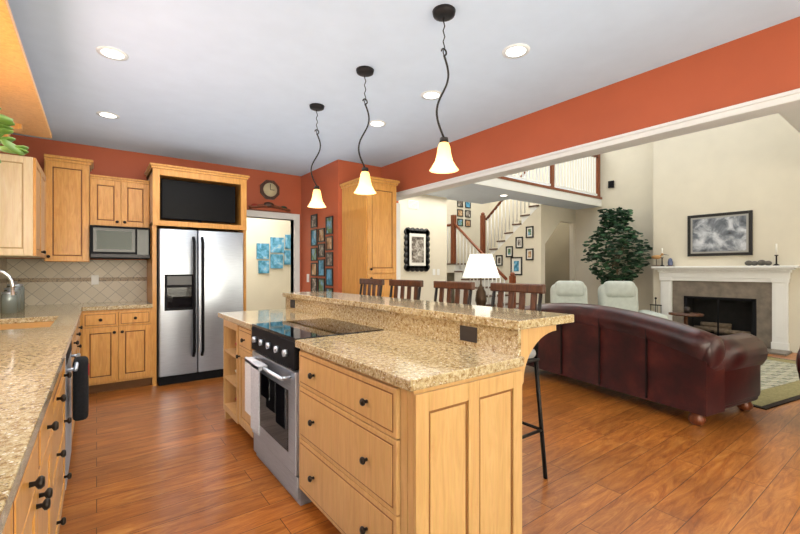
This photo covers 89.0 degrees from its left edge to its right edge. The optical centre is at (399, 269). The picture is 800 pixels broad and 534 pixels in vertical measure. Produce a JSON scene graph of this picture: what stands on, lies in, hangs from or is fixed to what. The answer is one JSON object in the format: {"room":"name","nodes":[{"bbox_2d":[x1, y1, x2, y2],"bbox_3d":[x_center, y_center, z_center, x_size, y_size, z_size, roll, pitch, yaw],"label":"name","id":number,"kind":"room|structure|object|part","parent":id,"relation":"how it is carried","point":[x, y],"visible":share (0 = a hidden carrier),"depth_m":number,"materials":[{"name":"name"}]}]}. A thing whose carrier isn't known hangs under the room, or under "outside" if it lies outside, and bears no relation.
{"room":"kitchen","nodes":[
{"label":"kitchen","id":0,"kind":"room"},
{"bbox_2d":[0,153,43,260],"bbox_3d":[-3.430,-0.545,3.608,0.347,0.850,0.516,0,0,-37],"label":"upper cabinet","id":1,"kind":"object","parent":0,"relation":"attached to","point":[21,177],"depth_m":3.45,"materials":[{"name":"brown wood"}]},
{"bbox_2d":[0,108,28,162],"bbox_3d":[-1.685,-0.782,1.508,0.465,0.715,0.472,0,0,-37],"label":"plant","id":2,"kind":"object","parent":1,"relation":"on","point":[6,123],"visible":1,"depth_m":1.58,"materials":[{"name":"plant"}]},
{"bbox_2d":[0,173,47,260],"bbox_3d":[-3.663,-0.545,3.921,0.347,0.850,0.504,0,0,-37],"label":"upper cabinet","id":3,"kind":"object","parent":0,"relation":"attached to","point":[45,174],"depth_m":4.22,"materials":[{"name":"brown wood"}]},
{"bbox_2d":[0,334,80,529],"bbox_3d":[-2.199,0.810,2.290,0.621,0.770,0.596,0,0,-37],"label":"base cabinet","id":4,"kind":"object","parent":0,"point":[76,366],"depth_m":2.40,"materials":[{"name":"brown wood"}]},
{"bbox_2d":[5,134,446,301],"bbox_3d":[-1.647,-0.070,6.250,6.370,2.740,0.150,0,0,-37],"label":"wall","id":5,"kind":"structure","parent":0,"point":[118,163],"depth_m":5.95,"materials":[{"name":"red paint"}]},
{"bbox_2d":[44,154,91,264],"bbox_3d":[-3.619,-0.630,4.434,0.377,1.080,0.397,0,0,-37],"label":"upper cabinet","id":6,"kind":"object","parent":5,"relation":"attached to","point":[69,178],"depth_m":4.33,"materials":[{"name":"brown wood"}]},
{"bbox_2d":[91,275,98,284],"bbox_3d":[-3.541,0.115,4.725,0.070,0.110,0.006,0,0,-37],"label":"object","id":7,"kind":"structure","parent":5,"relation":"attached to","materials":[{"name":"white plastic"}]},
{"bbox_2d":[88,217,151,260],"bbox_3d":[-3.229,-0.340,4.699,0.554,0.420,0.407,0,0,-37],"label":"upper cabinet","id":8,"kind":"object","parent":5,"relation":"attached to","point":[108,237],"depth_m":4.54,"materials":[{"name":"brown wood"}]},
{"bbox_2d":[89,225,150,259],"bbox_3d":[-3.229,-0.307,4.699,0.554,0.355,0.406,0,0,-37],"label":"microwave","id":9,"kind":"object","parent":8,"relation":"in","point":[105,241],"depth_m":4.54,"materials":[{"name":"silver plastic"}]},
{"bbox_2d":[92,174,151,220],"bbox_3d":[-3.257,-0.756,4.736,0.558,0.532,0.346,0,0,-37],"label":"upper cabinet","id":10,"kind":"object","parent":5,"relation":"attached to","point":[127,199],"depth_m":4.61,"materials":[{"name":"brown wood"}]},
{"bbox_2d":[260,180,279,199],"bbox_3d":[-1.898,-1.170,5.943,0.277,0.277,0.037,0,0,-37],"label":"wall clock","id":11,"kind":"object","parent":5,"relation":"attached to","point":[269,189],"visible":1,"depth_m":5.93,"materials":[{"name":"brown wood"}]},
{"bbox_2d":[247,210,299,291],"bbox_3d":[-1.941,0.225,6.001,0.920,2.150,0.144,0,0,-37],"label":"door frame","id":12,"kind":"structure","parent":5,"relation":"attached to","point":[295,260],"depth_m":6.19,"materials":[{"name":"white wood"}]},
{"bbox_2d":[408,200,417,208],"bbox_3d":[0.249,-1.220,7.597,0.240,0.160,0.012,0,0,-37],"label":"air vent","id":13,"kind":"object","parent":5,"relation":"in","point":[412,204],"depth_m":7.58,"materials":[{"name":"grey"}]},
{"bbox_2d":[404,227,429,271],"bbox_3d":[0.324,-0.380,7.638,0.607,0.820,0.035,0,0,-37],"label":"framed picture","id":14,"kind":"object","parent":5,"relation":"attached to","point":[416,249],"visible":1,"depth_m":7.61,"materials":[{"name":"black"}]},
{"bbox_2d":[433,269,439,274],"bbox_3d":[0.705,0.040,7.940,0.180,0.120,0.006,0,0,-37],"label":"light switch","id":15,"kind":"object","parent":5,"relation":"in","point":[438,270],"depth_m":7.96,"materials":[{"name":"white plastic"}]},
{"bbox_2d":[244,356,267,435],"bbox_3d":[-0.925,0.790,2.597,0.056,0.419,0.320,0,0,-37],"label":"dish towel","id":16,"kind":"object","parent":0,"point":[253,367],"depth_m":2.53,"materials":[{"name":"white fabric"}]},
{"bbox_2d":[246,218,290,310],"bbox_3d":[-2.969,-0.070,7.079,3.300,2.740,0.100,0,0,-37],"label":"wall","id":17,"kind":"structure","parent":0,"point":[264,291],"depth_m":7.39,"materials":[{"name":"beige paint"}]},
{"bbox_2d":[256,235,290,272],"bbox_3d":[-2.208,-0.300,7.564,0.900,0.720,0.028,0,0,-37],"label":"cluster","id":18,"kind":"object","parent":17,"relation":"attached to","point":[276,246],"visible":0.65,"depth_m":7.47,"materials":[{"name":"blue paper"}]},
{"bbox_2d":[248,202,289,212],"bbox_3d":[-1.896,-0.921,5.941,0.640,0.138,0.048,0,0,-37],"label":"wall decoration","id":19,"kind":"object","parent":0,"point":[270,205],"depth_m":5.91,"materials":[{"name":"brown wood"}]},
{"bbox_2d":[301,159,398,292],"bbox_3d":[-0.814,-1.400,6.128,0.980,5.400,1.340,0,0,-37],"label":"wall","id":20,"kind":"structure","parent":0,"point":[330,178],"depth_m":5.59,"materials":[{"name":"red paint"}]},
{"bbox_2d":[311,214,332,291],"bbox_3d":[-1.095,-0.077,5.669,0.016,1.445,0.680,0,0,-37],"label":"picture frames","id":21,"kind":"object","parent":20,"relation":"attached to","point":[323,271],"depth_m":5.64,"materials":[{"name":"black"}]},
{"bbox_2d":[396,88,799,297],"bbox_3d":[2.166,0.138,2.693,0.348,2.325,7.729,0,0,-37],"label":"door frame","id":22,"kind":"structure","parent":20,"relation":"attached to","point":[770,105],"depth_m":3.08,"materials":[{"name":"white wood"}]},
{"bbox_2d":[8,0,799,209],"bbox_3d":[1.963,-1.530,4.269,10.150,0.180,10.500,0,0,-37],"label":"ceiling","id":23,"kind":"structure","parent":0,"point":[241,83],"depth_m":2.87,"materials":[{"name":"paint"}]},
{"bbox_2d":[96,111,119,118],"bbox_3d":[-2.711,-1.437,3.779,0.179,0.006,0.179,0,0,32],"label":"recessed light","id":24,"kind":"object","parent":23,"relation":"in","point":[104,114],"depth_m":3.77,"materials":[{"name":"white"}]},
{"bbox_2d":[96,46,128,60],"bbox_3d":[-1.910,-1.437,2.704,0.179,0.006,0.179,0,0,32],"label":"recessed light","id":25,"kind":"object","parent":23,"relation":"in","point":[111,52],"depth_m":2.70,"materials":[{"name":"white"}]},
{"bbox_2d":[307,103,325,207],"bbox_3d":[-0.729,-0.997,3.572,0.164,0.884,0.164,0,0,-37],"label":"pendant light","id":26,"kind":"object","parent":23,"relation":"hanging from","point":[316,201],"visible":1,"depth_m":3.55,"materials":[{"name":"metal"}]},
{"bbox_2d":[354,66,375,194],"bbox_3d":[-0.251,-0.997,2.931,0.164,0.884,0.164,0,0,-37],"label":"pendant light","id":27,"kind":"object","parent":23,"relation":"hanging from","point":[364,187],"visible":1,"depth_m":2.90,"materials":[{"name":"metal"}]},
{"bbox_2d":[369,120,385,126],"bbox_3d":[-0.224,-1.437,3.999,0.179,0.006,0.179,0,0,14],"label":"recessed light","id":28,"kind":"object","parent":23,"relation":"in","point":[374,123],"depth_m":3.99,"materials":[{"name":"white"}]},
{"bbox_2d":[421,90,440,99],"bbox_3d":[0.260,-1.437,3.350,0.179,0.006,0.179,0,0,-43],"label":"recessed light","id":29,"kind":"object","parent":23,"relation":"in","point":[430,94],"depth_m":3.33,"materials":[{"name":"white"}]},
{"bbox_2d":[429,4,458,173],"bbox_3d":[0.245,-0.997,2.265,0.164,0.884,0.164,0,0,-37],"label":"pendant light","id":30,"kind":"object","parent":23,"relation":"hanging from","point":[444,163],"visible":1,"depth_m":2.24,"materials":[{"name":"glass"}]},
{"bbox_2d":[502,43,529,58],"bbox_3d":[0.762,-1.437,2.676,0.179,0.006,0.179,0,0,-43],"label":"recessed light","id":31,"kind":"object","parent":23,"relation":"in","point":[518,49],"depth_m":2.66,"materials":[{"name":"white"}]},
{"bbox_2d":[59,352,799,533],"bbox_3d":[1.853,1.350,4.500,10.350,0.100,11.200,0,0,-37],"label":"floor","id":32,"kind":"structure","parent":0,"point":[180,458],"depth_m":2.65,"materials":[{"name":"brown wood"}]},
{"bbox_2d":[0,465,27,533],"bbox_3d":[-0.733,0.860,0.234,0.634,0.880,1.070,0,0,-37],"label":"base cabinet","id":33,"kind":"object","parent":32,"relation":"on","point":[17,523],"depth_m":0.87,"materials":[{"name":"brown wood"}]},
{"bbox_2d":[28,377,59,533],"bbox_3d":[-1.286,0.860,0.975,0.634,0.880,0.900,0,0,-37],"label":"base cabinet","id":34,"kind":"object","parent":32,"relation":"on","point":[44,459],"depth_m":1.35,"materials":[{"name":"brown wood"}]},
{"bbox_2d":[60,345,71,525],"bbox_3d":[-1.789,0.860,1.650,0.634,0.880,0.904,0,0,-37],"label":"base cabinet","id":35,"kind":"object","parent":32,"relation":"on","point":[66,369],"depth_m":2.14,"materials":[{"name":"brown wood"}]},
{"bbox_2d":[72,333,75,437],"bbox_3d":[-2.264,0.860,2.288,0.634,0.880,0.686,0,0,-37],"label":"base cabinet","id":36,"kind":"object","parent":32,"relation":"on","point":[73,334],"depth_m":2.41,"materials":[{"name":"brown wood"}]},
{"bbox_2d":[72,356,89,420],"bbox_3d":[-1.944,0.718,2.480,0.078,0.365,0.160,0,0,-37],"label":"dish towel","id":37,"kind":"object","parent":36,"relation":"hanging from","point":[80,378],"depth_m":2.42,"materials":[{"name":"black fabric"}]},
{"bbox_2d":[76,321,79,420],"bbox_3d":[-2.740,0.860,2.926,0.634,0.880,1.053,0,0,-37],"label":"base cabinet","id":38,"kind":"object","parent":32,"relation":"on","point":[78,326],"depth_m":2.41,"materials":[{"name":"brown wood"}]},
{"bbox_2d":[80,309,91,408],"bbox_3d":[-3.361,0.860,3.818,0.705,0.880,0.459,0,0,-37],"label":"base cabinet","id":39,"kind":"object","parent":32,"relation":"on","point":[85,314],"depth_m":4.17,"materials":[{"name":"brown wood"}]},
{"bbox_2d":[92,305,155,392],"bbox_3d":[-3.204,0.860,4.591,0.650,0.880,0.641,0,0,-37],"label":"base cabinet","id":40,"kind":"object","parent":32,"relation":"on","point":[123,340],"depth_m":4.38,"materials":[{"name":"brown wood"}]},
{"bbox_2d":[0,301,83,532],"bbox_3d":[-1.347,0.400,1.064,0.648,0.040,8.516,0,0,-37],"label":"countertop","id":41,"kind":"structure","parent":40,"relation":"on","point":[31,360],"depth_m":1.44,"materials":[{"name":"beige stone"}]},
{"bbox_2d":[0,269,15,316],"bbox_3d":[-2.885,0.184,2.869,0.259,0.391,0.144,0,0,-37],"label":"faucet","id":42,"kind":"object","parent":41,"relation":"on","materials":[{"name":"silver metal"}]},
{"bbox_2d":[0,288,17,313],"bbox_3d":[-3.455,0.273,3.598,0.110,0.212,0.110,0,0,-37],"label":"canister","id":43,"kind":"object","parent":41,"relation":"on","point":[9,303],"depth_m":3.56,"materials":[{"name":"grey metal"}]},
{"bbox_2d":[3,284,21,311],"bbox_3d":[-3.557,0.258,3.735,0.120,0.242,0.120,0,0,-37],"label":"canister","id":44,"kind":"object","parent":41,"relation":"on","point":[17,289],"depth_m":3.73,"materials":[{"name":"grey metal"}]},
{"bbox_2d":[6,281,24,310],"bbox_3d":[-3.664,0.243,3.879,0.130,0.272,0.130,0,0,-37],"label":"canister","id":45,"kind":"object","parent":41,"relation":"on","point":[18,285],"depth_m":3.88,"materials":[{"name":"grey metal"}]},
{"bbox_2d":[0,317,55,328],"bbox_3d":[-2.732,0.504,2.928,0.404,0.192,0.824,0,0,-37],"label":"sink","id":46,"kind":"object","parent":41,"relation":"in","point":[3,324],"depth_m":3.14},
{"bbox_2d":[84,301,151,308],"bbox_3d":[-3.191,0.400,4.597,0.618,0.040,0.647,0,0,-37],"label":"countertop","id":47,"kind":"structure","parent":40,"relation":"on","point":[87,304],"depth_m":4.48,"materials":[{"name":"beige stone"}]},
{"bbox_2d":[157,228,242,385],"bbox_3d":[-2.493,0.417,5.042,0.910,1.765,0.735,0,0,-37],"label":"refrigerator","id":48,"kind":"object","parent":32,"relation":"on","point":[199,280],"visible":0.9,"depth_m":4.73,"materials":[{"name":"grey metal"}]},
{"bbox_2d":[340,176,399,297],"bbox_3d":[-0.388,0.090,5.202,0.515,2.420,0.647,0,0,-37],"label":"pantry","id":49,"kind":"object","parent":32,"relation":"on","point":[368,236],"visible":0.6,"depth_m":5.01,"materials":[{"name":"brown wood"}]},
{"bbox_2d":[359,278,384,295],"bbox_3d":[-0.482,0.696,4.043,0.513,1.211,0.493,0,0,-37],"label":"bar stool","id":50,"kind":"object","parent":32,"relation":"on","point":[380,283],"visible":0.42,"depth_m":4.15,"materials":[{"name":"wood"}]},
{"bbox_2d":[218,291,573,533],"bbox_3d":[-0.413,0.760,2.798,1.118,1.080,2.780,0,0,-37],"label":"kitchen island","id":51,"kind":"object","parent":32,"relation":"on","point":[357,414],"visible":1,"depth_m":1.80,"materials":[{"name":"brown wood"}]},
{"bbox_3d":[0.395,0.781,1.711,0.882,1.038,0.045,0,0,-37],"label":"island panel","id":52,"kind":"part","parent":51,"relation":"part of","materials":[{"name":"brown wood"}]},
{"bbox_2d":[389,279,422,299],"bbox_3d":[-0.124,0.696,3.563,0.510,1.211,0.490,0,0,-42],"label":"bar stool","id":53,"kind":"object","parent":32,"relation":"on","point":[409,284],"visible":0.31,"depth_m":3.69,"materials":[{"name":"wood"}]},
{"bbox_2d":[434,281,474,304],"bbox_3d":[0.235,0.696,3.081,0.515,1.211,0.495,0,0,-37],"label":"bar stool","id":54,"kind":"object","parent":32,"relation":"on","point":[466,287],"visible":0.23,"depth_m":3.19,"materials":[{"name":"wood"}]},
{"bbox_2d":[447,169,538,307],"bbox_3d":[2.278,-0.632,9.928,1.980,3.865,2.698,0,0,-37],"label":"stair","id":55,"kind":"structure","parent":32,"relation":"on","point":[455,267],"depth_m":9.56,"materials":[{"name":"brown wood"}]},
{"bbox_2d":[490,283,547,478],"bbox_3d":[0.594,0.696,2.600,0.514,1.211,0.494,0,0,-37],"label":"bar stool","id":56,"kind":"object","parent":32,"relation":"on","point":[522,289],"visible":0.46,"depth_m":2.60,"materials":[{"name":"metal"}]},
{"bbox_2d":[580,207,652,283],"bbox_3d":[4.449,0.011,8.329,1.223,2.579,1.274,0,0,-37],"label":"ficus tree","id":57,"kind":"object","parent":32,"relation":"on","point":[619,223],"visible":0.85,"depth_m":8.24,"materials":[{"name":"green plant"}]},
{"bbox_2d":[514,303,767,425],"bbox_3d":[2.361,0.834,4.564,1.033,0.932,2.508,0,0,-27],"label":"leather sofa","id":58,"kind":"object","parent":32,"relation":"on","point":[699,375],"visible":0.81,"depth_m":3.68,"materials":[{"name":"red leather"}]},
{"bbox_2d":[650,210,799,355],"bbox_3d":[5.572,0.150,7.156,0.788,2.300,2.095,0,0,-37],"label":"fireplace","id":59,"kind":"object","parent":32,"relation":"on","point":[764,289],"visible":0.92,"depth_m":7.03,"materials":[{"name":"stone"}]},
{"bbox_2d":[659,248,664,266],"bbox_3d":[5.035,-0.246,7.819,0.080,0.350,0.078,0,0,-37],"label":"candlestick","id":60,"kind":"object","parent":59,"relation":"on","point":[660,256],"depth_m":7.81,"materials":[{"name":"metal"}]},
{"bbox_2d":[687,210,752,256],"bbox_3d":[5.609,-0.625,7.168,0.033,0.750,0.930,0,0,-37],"label":"framed picture","id":61,"kind":"object","parent":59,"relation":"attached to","point":[727,233],"depth_m":7.13,"materials":[{"name":"black"}]},
{"bbox_2d":[773,243,779,265],"bbox_3d":[6.015,-0.246,6.504,0.080,0.350,0.078,0,0,-37],"label":"candlestick","id":62,"kind":"object","parent":59,"relation":"on","point":[776,255],"depth_m":6.50,"materials":[{"name":"metal"}]},
{"bbox_2d":[751,356,799,409],"bbox_3d":[4.062,1.292,5.680,2.900,0.016,2.800,0,0,-27],"label":"living room rug","id":63,"kind":"object","parent":32,"relation":"on","point":[780,382],"visible":0.15,"depth_m":4.60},
{"bbox_2d":[550,281,668,319],"bbox_3d":[3.336,0.714,6.891,1.860,1.051,1.025,0,0,13],"label":"loveseat","id":64,"kind":"object","parent":63,"relation":"on","point":[621,294],"visible":0.31,"depth_m":6.99,"materials":[{"name":"white leather"}]},
{"bbox_2d":[668,307,703,324],"bbox_3d":[4.690,0.945,6.676,0.480,0.671,0.480,0,0,-37],"label":"side table","id":65,"kind":"object","parent":63,"relation":"on","point":[686,313],"visible":0.56,"depth_m":6.64,"materials":[{"name":"brown wood"}]},
{"bbox_2d":[796,348,799,378],"bbox_3d":[3.920,0.833,3.225,1.250,0.935,0.998,0,0,-37],"label":"leather armchair","id":66,"kind":"object","parent":32,"relation":"on","point":[798,361],"visible":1,"depth_m":3.27,"materials":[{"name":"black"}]},
{"bbox_2d":[447,199,489,302],"bbox_3d":[1.097,-1.400,10.827,3.700,5.400,0.150,0,0,-37],"label":"wall","id":67,"kind":"structure","parent":0,"point":[472,232],"depth_m":11.31,"materials":[{"name":"beige paint"}]},
{"bbox_2d":[457,209,462,216],"bbox_3d":[1.646,-1.560,11.128,0.218,0.198,0.017,0,0,-37],"label":"picture frames","id":68,"kind":"object","parent":67,"relation":"attached to","point":[460,214],"depth_m":11.12,"materials":[{"name":"black"}]},
{"bbox_2d":[457,218,462,225],"bbox_3d":[1.646,-1.300,11.128,0.218,0.198,0.017,0,0,-37],"label":"picture frames","id":69,"kind":"object","parent":67,"relation":"attached to","point":[459,221],"depth_m":11.12,"materials":[{"name":"black"}]},
{"bbox_2d":[457,201,462,206],"bbox_3d":[1.646,-1.820,11.128,0.218,0.198,0.017,0,0,-37],"label":"picture frames","id":70,"kind":"object","parent":67,"relation":"attached to","point":[459,203],"depth_m":11.12,"materials":[{"name":"black"}]},
{"bbox_2d":[465,219,470,226],"bbox_3d":[1.886,-1.300,11.308,0.218,0.198,0.017,0,0,-37],"label":"picture frames","id":71,"kind":"object","parent":67,"relation":"attached to","point":[467,222],"depth_m":11.30,"materials":[{"name":"black"}]},
{"bbox_2d":[465,210,470,217],"bbox_3d":[1.886,-1.560,11.308,0.218,0.198,0.017,0,0,-37],"label":"picture frames","id":72,"kind":"object","parent":67,"relation":"attached to","point":[467,212],"depth_m":11.31,"materials":[{"name":"black"}]},
{"bbox_2d":[465,202,470,207],"bbox_3d":[1.886,-1.820,11.308,0.218,0.198,0.017,0,0,-37],"label":"picture frames","id":73,"kind":"object","parent":67,"relation":"attached to","point":[467,204],"depth_m":11.30,"materials":[{"name":"black"}]},
{"bbox_2d":[462,254,499,305],"bbox_3d":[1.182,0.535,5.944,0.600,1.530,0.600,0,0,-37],"label":"table lamp","id":74,"kind":"object","parent":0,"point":[480,266],"visible":0.35,"depth_m":5.78,"materials":[{"name":"white fabric"}]},
{"bbox_2d":[493,206,543,305],"bbox_3d":[2.622,-0.054,9.596,0.126,2.708,1.666,0,0,-37],"label":"wall","id":75,"kind":"structure","parent":0,"point":[532,271],"depth_m":9.20,"materials":[{"name":"beige paint"}]},
{"bbox_2d":[544,205,575,302],"bbox_3d":[3.658,-0.070,9.399,1.260,2.740,0.100,0,0,-37],"label":"wall","id":76,"kind":"structure","parent":0,"point":[559,243],"depth_m":9.93,"materials":[{"name":"beige paint"}]},
{"bbox_2d":[490,142,652,310],"bbox_3d":[5.912,-1.400,7.588,0.150,5.400,11.100,0,0,-37],"label":"wall","id":77,"kind":"structure","parent":0,"point":[629,171],"depth_m":8.98,"materials":[{"name":"beige paint"}]},
{"bbox_2d":[472,176,601,206],"bbox_3d":[2.294,-1.542,7.546,5.699,0.215,0.039,0,0,-37],"label":"trim","id":78,"kind":"structure","parent":77,"relation":"attached to","point":[511,184],"depth_m":7.85,"materials":[{"name":"white wood"}]},
{"bbox_2d":[504,154,599,196],"bbox_3d":[2.264,-2.160,7.587,5.660,1.080,0.090,0,0,-37],"label":"railing","id":79,"kind":"object","parent":78,"relation":"on","point":[595,175],"visible":0.29,"depth_m":8.67,"materials":[{"name":"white wood"}]},
{"bbox_2d":[608,180,613,187],"bbox_3d":[4.696,-1.905,9.050,0.048,0.150,0.120,0,0,-37],"label":"wall speaker","id":80,"kind":"object","parent":77,"relation":"attached to","point":[610,184],"depth_m":9.03,"materials":[{"name":"black plastic"}]},
{"bbox_2d":[381,16,799,191],"bbox_3d":[2.105,-2.562,2.648,0.140,3.075,7.730,0,0,-37],"label":"wall","id":81,"kind":"structure","parent":0,"point":[759,64],"depth_m":2.99,"materials":[{"name":"red paint"}]},
{"bbox_2d":[653,113,799,352],"bbox_3d":[5.797,-1.400,7.283,0.400,5.400,2.150,0,0,-37],"label":"wall","id":82,"kind":"structure","parent":0,"point":[752,164],"depth_m":7.06,"materials":[{"name":"beige paint"}]},
{"bbox_3d":[-1.586,-0.070,0.714,0.150,2.740,9.040,0,0,-37],"label":"wall","id":83,"kind":"structure","parent":0,"visible":0},
{"bbox_2d":[0,0,51,138],"bbox_3d":[-0.937,-1.038,0.355,0.458,0.275,7.590,0,0,-37],"label":"soffit","id":84,"kind":"object","parent":83,"relation":"attached to","point":[21,106],"visible":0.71,"depth_m":2.54,"materials":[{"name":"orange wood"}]}
]}

